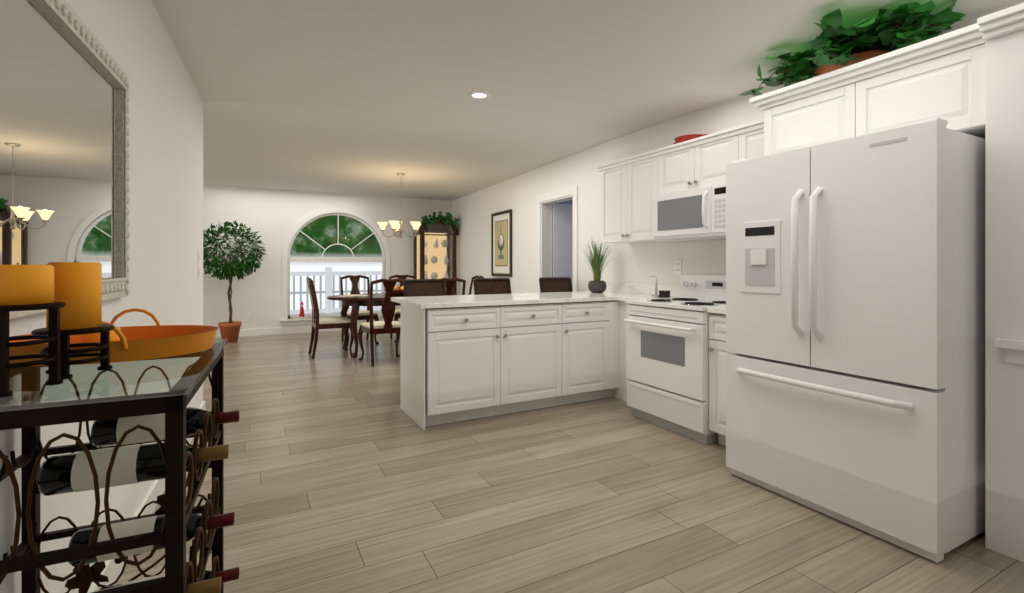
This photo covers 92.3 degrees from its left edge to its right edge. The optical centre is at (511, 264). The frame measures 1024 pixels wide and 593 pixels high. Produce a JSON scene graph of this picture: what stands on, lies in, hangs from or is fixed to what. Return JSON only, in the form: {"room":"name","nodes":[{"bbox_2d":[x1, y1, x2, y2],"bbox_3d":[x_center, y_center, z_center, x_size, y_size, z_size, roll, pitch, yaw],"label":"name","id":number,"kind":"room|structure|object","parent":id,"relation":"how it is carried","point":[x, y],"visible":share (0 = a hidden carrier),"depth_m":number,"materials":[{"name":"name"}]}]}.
{"room":"kitchen","nodes":[
{"label":"kitchen","id":0,"kind":"room"},
{"bbox_2d":[0,0,202,592],"bbox_3d":[-1.026,-0.050,0.606,0.160,2.500,7.228,0,0,-25],"label":"wall","id":1,"kind":"structure","parent":0,"point":[133,37],"depth_m":2.29,"materials":[{"name":"white paint"}]},
{"bbox_2d":[0,0,129,318],"bbox_3d":[-1.228,-0.315,1.283,0.038,0.878,1.520,0,0,-25],"label":"wall mirror","id":2,"kind":"object","parent":1,"relation":"attached to","point":[64,137],"visible":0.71,"depth_m":1.41,"materials":[{"name":"beige mirror"}]},
{"bbox_2d":[88,401,204,592],"bbox_3d":[-0.952,1.145,0.654,0.433,0.110,7.240,0,0,-28],"label":"baseboard","id":3,"kind":"structure","parent":1,"relation":"attached to","point":[112,570],"depth_m":2.24,"materials":[{"name":"white"}]},
{"bbox_2d":[198,250,200,280],"bbox_3d":[-2.343,0.006,3.679,0.012,0.224,0.094,0,0,-25],"label":"light switch","id":4,"kind":"object","parent":1,"relation":"attached to","point":[199,261],"visible":0.98,"depth_m":3.68,"materials":[{"name":"white plastic"}]},
{"bbox_2d":[203,185,451,333],"bbox_3d":[-4.102,-0.050,8.567,12.800,2.500,0.180,0,0,-28],"label":"wall","id":5,"kind":"structure","parent":0,"point":[273,217],"depth_m":8.45,"materials":[{"name":"white paint"}]},
{"bbox_2d":[215,328,281,337],"bbox_3d":[-6.847,1.145,6.998,6.480,0.110,0.014,0,0,-28],"label":"baseboard","id":6,"kind":"structure","parent":5,"relation":"attached to","point":[269,331],"depth_m":8.34,"materials":[{"name":"white wood"}]},
{"bbox_2d":[247,311,251,317],"bbox_3d":[-4.424,0.840,8.289,0.070,0.120,0.010,0,0,-28],"label":"outlet","id":7,"kind":"object","parent":5,"relation":"attached to","point":[249,314],"visible":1,"depth_m":8.29,"materials":[{"name":"white plastic"}]},
{"bbox_2d":[280,208,389,324],"bbox_3d":[-3.166,0.007,8.980,1.930,2.085,0.170,0,0,-28],"label":"window","id":8,"kind":"structure","parent":5,"relation":"in","point":[300,225],"depth_m":8.87,"materials":[{"name":"white"}]},
{"bbox_2d":[299,302,304,317],"bbox_3d":[-3.690,0.789,8.644,0.100,0.300,0.100,0,0,-28],"label":"figurine","id":9,"kind":"object","parent":8,"relation":"on","point":[301,315],"visible":1,"depth_m":8.62,"materials":[{"name":"red"}]},
{"bbox_2d":[452,141,609,294],"bbox_3d":[-0.086,-0.050,7.752,0.160,2.500,5.628,0,0,-25],"label":"wall","id":10,"kind":"structure","parent":0,"point":[517,195],"depth_m":6.91,"materials":[{"name":"white paint"}]},
{"bbox_2d":[491,209,511,276],"bbox_3d":[-0.168,-0.325,7.699,0.028,1.010,0.760,0,0,-25],"label":"framed art","id":11,"kind":"object","parent":10,"relation":"attached to","point":[501,243],"visible":1,"depth_m":7.67,"materials":[{"name":"beige paper"}]},
{"bbox_2d":[537,186,577,292],"bbox_3d":[0.622,0.140,6.203,0.178,2.120,1.000,0,0,-25],"label":"door frame","id":12,"kind":"structure","parent":10,"relation":"attached to","point":[545,202],"depth_m":6.53,"materials":[{"name":"white wood"}]},
{"bbox_2d":[552,200,572,288],"bbox_3d":[1.650,-0.065,6.624,2.038,2.570,2.520,0,0,-25],"label":"wall","id":13,"kind":"structure","parent":0,"point":[562,239],"depth_m":6.59,"materials":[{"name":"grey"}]},
{"bbox_2d":[114,329,1023,592],"bbox_3d":[-1.290,1.260,3.278,12.800,0.120,12.200,0,0,-28],"label":"floor","id":14,"kind":"structure","parent":0,"point":[344,472],"depth_m":2.42,"materials":[{"name":"brown wood"}]},
{"bbox_2d":[0,339,227,592],"bbox_3d":[-0.875,0.705,1.026,0.435,0.990,0.620,0,0,-25],"label":"wine rack","id":15,"kind":"object","parent":14,"relation":"on","point":[31,414],"visible":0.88,"depth_m":0.85,"materials":[{"name":"black metal"}]},
{"bbox_2d":[0,263,65,397],"bbox_3d":[-0.830,0.103,0.826,0.122,0.212,0.122,0,0,-28],"label":"candle stand","id":16,"kind":"object","parent":15,"relation":"on","point":[26,287],"visible":1,"depth_m":0.81,"materials":[{"name":"black metal"}]},
{"bbox_2d":[31,261,114,379],"bbox_3d":[-0.841,0.101,0.947,0.122,0.217,0.122,0,0,-28],"label":"candle stand","id":17,"kind":"object","parent":15,"relation":"on","point":[78,288],"visible":0.71,"depth_m":0.92,"materials":[{"name":"orange wax"}]},
{"bbox_2d":[9,308,218,365],"bbox_3d":[-0.935,0.162,1.163,0.418,0.094,0.325,0,0,-28],"label":"tray","id":18,"kind":"object","parent":15,"relation":"on","point":[136,343],"visible":0.6,"depth_m":1.13,"materials":[{"name":"orange"}]},
{"bbox_2d":[38,415,238,495],"bbox_3d":[-0.755,0.405,1.006,0.306,0.073,0.075,0,0,-25],"label":"wine bottle","id":19,"kind":"object","parent":15,"relation":"in","point":[72,472],"depth_m":0.97,"materials":[{"name":"black"}]},
{"bbox_2d":[68,512,234,566],"bbox_3d":[-0.812,0.615,1.130,0.306,0.073,0.075,0,0,-25],"label":"wine bottle","id":20,"kind":"object","parent":15,"relation":"in","point":[154,523],"depth_m":1.10,"materials":[{"name":"black"}]},
{"bbox_2d":[90,568,233,592],"bbox_3d":[-0.698,0.615,0.881,0.306,0.073,0.075,0,0,-25],"label":"wine bottle","id":21,"kind":"object","parent":15,"relation":"in","point":[208,585],"depth_m":0.94,"materials":[{"name":"black glass"}]},
{"bbox_2d":[91,407,238,434],"bbox_3d":[-0.869,0.405,1.254,0.306,0.073,0.075,0,0,-25],"label":"wine bottle","id":22,"kind":"object","parent":15,"relation":"in","point":[193,415],"depth_m":1.21,"materials":[{"name":"black"}]},
{"bbox_2d":[234,567,238,579],"bbox_3d":[-0.869,0.825,1.254,0.306,0.073,0.075,0,0,-25],"label":"wine bottle","id":23,"kind":"object","parent":15,"relation":"in","point":[236,570],"depth_m":1.31,"materials":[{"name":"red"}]},
{"bbox_2d":[203,220,266,342],"bbox_3d":[-4.412,0.252,7.680,1.058,1.896,0.960,0,0,-28],"label":"ficus tree","id":24,"kind":"object","parent":14,"relation":"on","point":[230,328],"visible":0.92,"depth_m":7.59,"materials":[{"name":"green plant"}]},
{"bbox_2d":[306,277,353,358],"bbox_3d":[-2.426,0.684,6.559,0.578,1.042,0.552,0,0,-28],"label":"dining chair","id":25,"kind":"object","parent":14,"relation":"on","point":[318,323],"visible":0.98,"depth_m":6.40,"materials":[{"name":"brown wood"}]},
{"bbox_2d":[340,275,378,345],"bbox_3d":[-2.369,0.684,7.566,0.552,1.042,0.578,0,0,-28],"label":"dining chair","id":26,"kind":"object","parent":14,"relation":"on","point":[362,314],"visible":0.6,"depth_m":7.67,"materials":[{"name":"brown wood"}]},
{"bbox_2d":[357,278,404,366],"bbox_3d":[-1.578,0.684,6.078,0.552,1.042,0.578,0,0,-28],"label":"dining chair","id":27,"kind":"object","parent":14,"relation":"on","point":[387,325],"visible":0.94,"depth_m":5.88,"materials":[{"name":"brown wood"}]},
{"bbox_2d":[327,293,457,357],"bbox_3d":[-1.656,0.820,6.991,1.840,0.784,1.120,0,0,-28],"label":"dining table","id":28,"kind":"object","parent":14,"relation":"on","point":[355,303],"visible":0.35,"depth_m":6.43,"materials":[{"name":"brown wood"}]},
{"bbox_2d":[338,295,368,296],"bbox_3d":[-2.163,0.420,6.721,0.401,0.012,0.301,0,0,-28],"label":"placemat","id":29,"kind":"object","parent":28,"relation":"on","point":[352,295],"visible":0.52,"depth_m":6.56,"materials":[{"name":"beige fabric"}]},
{"bbox_2d":[384,286,403,294],"bbox_3d":[-1.612,0.365,7.014,0.430,0.123,0.430,0,0,-28],"label":"centerpiece bowl","id":30,"kind":"object","parent":28,"relation":"on","point":[397,290],"visible":0.65,"depth_m":6.91,"materials":[{"name":"brown wicker"}]},
{"bbox_2d":[389,275,415,342],"bbox_3d":[-1.698,0.684,7.923,0.552,1.042,0.578,0,0,-28],"label":"dining chair","id":31,"kind":"object","parent":14,"relation":"on","point":[397,314],"visible":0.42,"depth_m":8.05,"materials":[{"name":"brown wood"}]},
{"bbox_2d":[403,279,445,296],"bbox_3d":[-0.757,0.671,4.684,0.496,1.059,0.500,0,0,-28],"label":"bar stool","id":32,"kind":"object","parent":14,"relation":"on","point":[423,287],"visible":0.15,"depth_m":4.87,"materials":[{"name":"brown wood"}]},
{"bbox_2d":[413,211,459,292],"bbox_3d":[-1.450,0.097,9.459,0.792,2.207,0.614,0,0,-28],"label":"china cabinet","id":33,"kind":"object","parent":14,"relation":"on","point":[432,245],"visible":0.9,"depth_m":9.55,"materials":[{"name":"brown wood"}]},
{"bbox_2d":[441,278,465,295],"bbox_3d":[-0.907,0.684,6.434,0.552,1.042,0.578,0,0,-28],"label":"dining chair","id":34,"kind":"object","parent":14,"relation":"on","point":[450,283],"visible":0.17,"depth_m":6.22,"materials":[{"name":"brown wood"}]},
{"bbox_2d":[469,275,483,294],"bbox_3d":[-0.744,0.684,7.498,0.578,1.042,0.552,0,0,-28],"label":"dining chair","id":35,"kind":"object","parent":14,"relation":"on","point":[472,279],"visible":0.21,"depth_m":7.76,"materials":[{"name":"brown wood"}]},
{"bbox_2d":[401,302,570,429],"bbox_3d":[-0.233,0.762,4.123,1.243,0.875,0.641,0,0,-28],"label":"base cabinet","id":36,"kind":"object","parent":14,"relation":"on","point":[466,357],"depth_m":3.82,"materials":[{"name":"white wood"}]},
{"bbox_2d":[391,290,622,309],"bbox_3d":[0.141,0.298,4.421,2.252,0.033,0.845,0,0,-28],"label":"countertop","id":37,"kind":"structure","parent":36,"relation":"on","point":[423,302],"depth_m":4.11,"materials":[{"name":"white stone"}]},
{"bbox_2d":[581,241,616,292],"bbox_3d":[0.877,-0.001,4.972,0.420,0.563,0.420,0,0,-28],"label":"grass plant","id":38,"kind":"object","parent":37,"relation":"on","point":[597,285],"visible":1,"depth_m":4.92,"materials":[{"name":"green plant"}]},
{"bbox_2d":[473,278,510,294],"bbox_3d":[-0.104,0.671,5.031,0.496,1.059,0.500,0,0,-28],"label":"bar stool","id":39,"kind":"object","parent":14,"relation":"on","point":[492,285],"visible":0.15,"depth_m":5.21,"materials":[{"name":"brown wood"}]},
{"bbox_2d":[539,277,572,292],"bbox_3d":[0.602,0.671,5.407,0.496,1.059,0.500,0,0,-28],"label":"bar stool","id":40,"kind":"object","parent":14,"relation":"on","point":[555,284],"visible":0.08,"depth_m":5.59,"materials":[{"name":"brown wood"}]},
{"bbox_2d":[571,302,610,402],"bbox_3d":[0.460,0.762,4.491,0.552,0.875,0.641,0,0,-28],"label":"base cabinet","id":41,"kind":"object","parent":14,"relation":"on","point":[590,321],"depth_m":4.26,"materials":[{"name":"white wood"}]},
{"bbox_2d":[611,302,628,401],"bbox_3d":[1.085,0.757,4.600,0.414,0.885,1.036,0,0,-28],"label":"base cabinet","id":42,"kind":"object","parent":14,"relation":"on","point":[618,309],"depth_m":4.37,"materials":[{"name":"white wood"}]},
{"bbox_2d":[615,294,670,301],"bbox_3d":[1.218,0.298,4.299,0.466,0.033,0.382,0,0,-28],"label":"countertop","id":43,"kind":"structure","parent":42,"relation":"on","point":[625,296],"depth_m":4.32,"materials":[{"name":"white stone"}]},
{"bbox_2d":[650,275,669,297],"bbox_3d":[1.272,0.186,4.263,0.132,0.190,0.134,0,0,-28],"label":"soap pump","id":44,"kind":"object","parent":43,"relation":"on","point":[664,293],"visible":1,"depth_m":4.24,"materials":[{"name":"silver metal"}]},
{"bbox_2d":[624,275,725,443],"bbox_3d":[1.357,0.642,3.723,0.745,1.115,0.758,0,0,-28],"label":"range","id":45,"kind":"object","parent":14,"relation":"on","point":[667,357],"visible":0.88,"depth_m":3.55,"materials":[{"name":"white metal"}]},
{"bbox_2d":[708,314,731,445],"bbox_3d":[1.667,0.762,3.258,0.646,0.875,0.344,0,0,-28],"label":"base cabinet","id":46,"kind":"object","parent":14,"relation":"on","point":[717,322],"depth_m":3.20,"materials":[{"name":"white wood"}]},
{"bbox_2d":[707,306,725,313],"bbox_3d":[1.662,0.298,3.256,0.661,0.033,0.345,0,0,-28],"label":"countertop","id":47,"kind":"structure","parent":46,"relation":"on","point":[716,310],"depth_m":3.20,"materials":[{"name":"white stone"}]},
{"bbox_2d":[726,118,984,562],"bbox_3d":[1.817,0.305,2.574,0.974,1.790,0.980,0,0,-28],"label":"refrigerator","id":48,"kind":"object","parent":14,"relation":"on","point":[855,330],"visible":1,"depth_m":2.17,"materials":[{"name":"white metal"}]},
{"bbox_2d":[977,3,1023,561],"bbox_3d":[2.431,0.087,1.813,0.655,2.225,0.880,0,0,-28],"label":"pantry cabinet","id":49,"kind":"object","parent":14,"relation":"on","point":[1002,31],"visible":1,"depth_m":2.03,"materials":[{"name":"white wood"}]},
{"bbox_2d":[152,0,1016,200],"bbox_3d":[-1.290,-1.360,3.278,12.800,0.120,12.200,0,0,-28],"label":"ceiling","id":50,"kind":"structure","parent":0,"point":[364,97],"depth_m":3.38,"materials":[{"name":"white paint"}]},
{"bbox_2d":[377,173,420,237],"bbox_3d":[-1.595,-0.839,7.050,0.641,0.921,0.615,0,0,-28],"label":"chandelier","id":51,"kind":"object","parent":50,"relation":"hanging from","point":[395,226],"visible":1,"depth_m":6.96,"materials":[{"name":"white glass"}]},
{"bbox_2d":[468,91,490,98],"bbox_3d":[-0.251,-1.298,3.774,0.180,0.004,0.180,0,0,-28],"label":"recessed light","id":52,"kind":"object","parent":50,"relation":"in","point":[479,95],"visible":1,"depth_m":3.77,"materials":[{"name":"white"}]},
{"bbox_2d":[610,0,1023,285],"bbox_3d":[2.663,-0.050,2.254,0.160,2.500,6.680,0,0,-28],"label":"wall","id":53,"kind":"structure","parent":0,"point":[640,263],"depth_m":4.34,"materials":[{"name":"white paint"}]},
{"bbox_2d":[600,150,674,243],"bbox_3d":[1.182,-0.580,4.491,0.346,0.740,0.760,0,0,-28],"label":"upper cabinet","id":54,"kind":"object","parent":53,"relation":"attached to","point":[627,185],"depth_m":4.39,"materials":[{"name":"white wood"}]},
{"bbox_2d":[606,282,679,297],"bbox_3d":[1.481,0.232,4.288,0.012,0.100,2.338,0,0,-28],"label":"backsplash","id":55,"kind":"structure","parent":53,"relation":"attached to","point":[620,288],"depth_m":4.76,"materials":[{"name":"white stone"}]},
{"bbox_2d":[674,260,681,273],"bbox_3d":[1.461,0.020,4.333,0.010,0.120,0.080,0,0,-28],"label":"outlet","id":56,"kind":"object","parent":53,"relation":"attached to","point":[677,266],"visible":1,"depth_m":4.33,"materials":[{"name":"white plastic"}]},
{"bbox_2d":[656,126,739,194],"bbox_3d":[1.539,-0.763,3.820,0.346,0.374,0.760,0,0,-28],"label":"upper cabinet","id":57,"kind":"object","parent":53,"relation":"attached to","point":[699,162],"depth_m":3.71,"materials":[{"name":"white wood"}]},
{"bbox_2d":[654,183,725,240],"bbox_3d":[1.492,-0.389,3.795,0.439,0.367,0.752,0,0,-28],"label":"over-the-range microwave","id":58,"kind":"object","parent":57,"relation":"attached to","point":[693,214],"visible":0.71,"depth_m":3.71,"materials":[{"name":"white"}]},
{"bbox_2d":[673,134,708,144],"bbox_3d":[1.456,-0.991,4.013,0.260,0.080,0.330,0,0,-28],"label":"casserole","id":59,"kind":"object","parent":57,"relation":"on","point":[680,139],"visible":0.23,"depth_m":3.92,"materials":[{"name":"red ceramic"}]},
{"bbox_2d":[740,120,759,159],"bbox_3d":[1.795,-0.580,3.339,0.346,0.740,0.330,0,0,-28],"label":"upper cabinet","id":60,"kind":"object","parent":53,"relation":"attached to","point":[749,132],"depth_m":3.32,"materials":[{"name":"white wood"}]},
{"bbox_2d":[760,35,985,156],"bbox_3d":[2.027,-0.788,2.689,0.547,0.374,1.035,0,0,-28],"label":"upper cabinet","id":61,"kind":"object","parent":53,"relation":"attached to","point":[942,76],"depth_m":2.43,"materials":[{"name":"white wood"}]},
{"bbox_2d":[740,0,965,95],"bbox_3d":[1.837,-1.165,2.779,0.792,0.277,1.127,0,0,-28],"label":"plant","id":62,"kind":"object","parent":61,"relation":"on","point":[835,44],"visible":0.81,"depth_m":2.58,"materials":[{"name":"green plant"}]},
{"label":"outside","id":63,"kind":"structure","parent":0,"visible":0},
{"bbox_2d":[290,215,381,309],"bbox_3d":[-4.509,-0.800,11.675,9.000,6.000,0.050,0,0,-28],"label":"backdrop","id":64,"kind":"structure","parent":63,"point":[312,227],"depth_m":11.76,"materials":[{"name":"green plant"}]},
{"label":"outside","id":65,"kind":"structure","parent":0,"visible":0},
{"bbox_2d":[290,267,381,314],"bbox_3d":[-3.828,0.650,10.395,6.000,1.200,2.650,0,0,-28],"label":"porch railing","id":66,"kind":"object","parent":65,"point":[328,282],"depth_m":10.07,"materials":[{"name":"white wood"}]}
]}

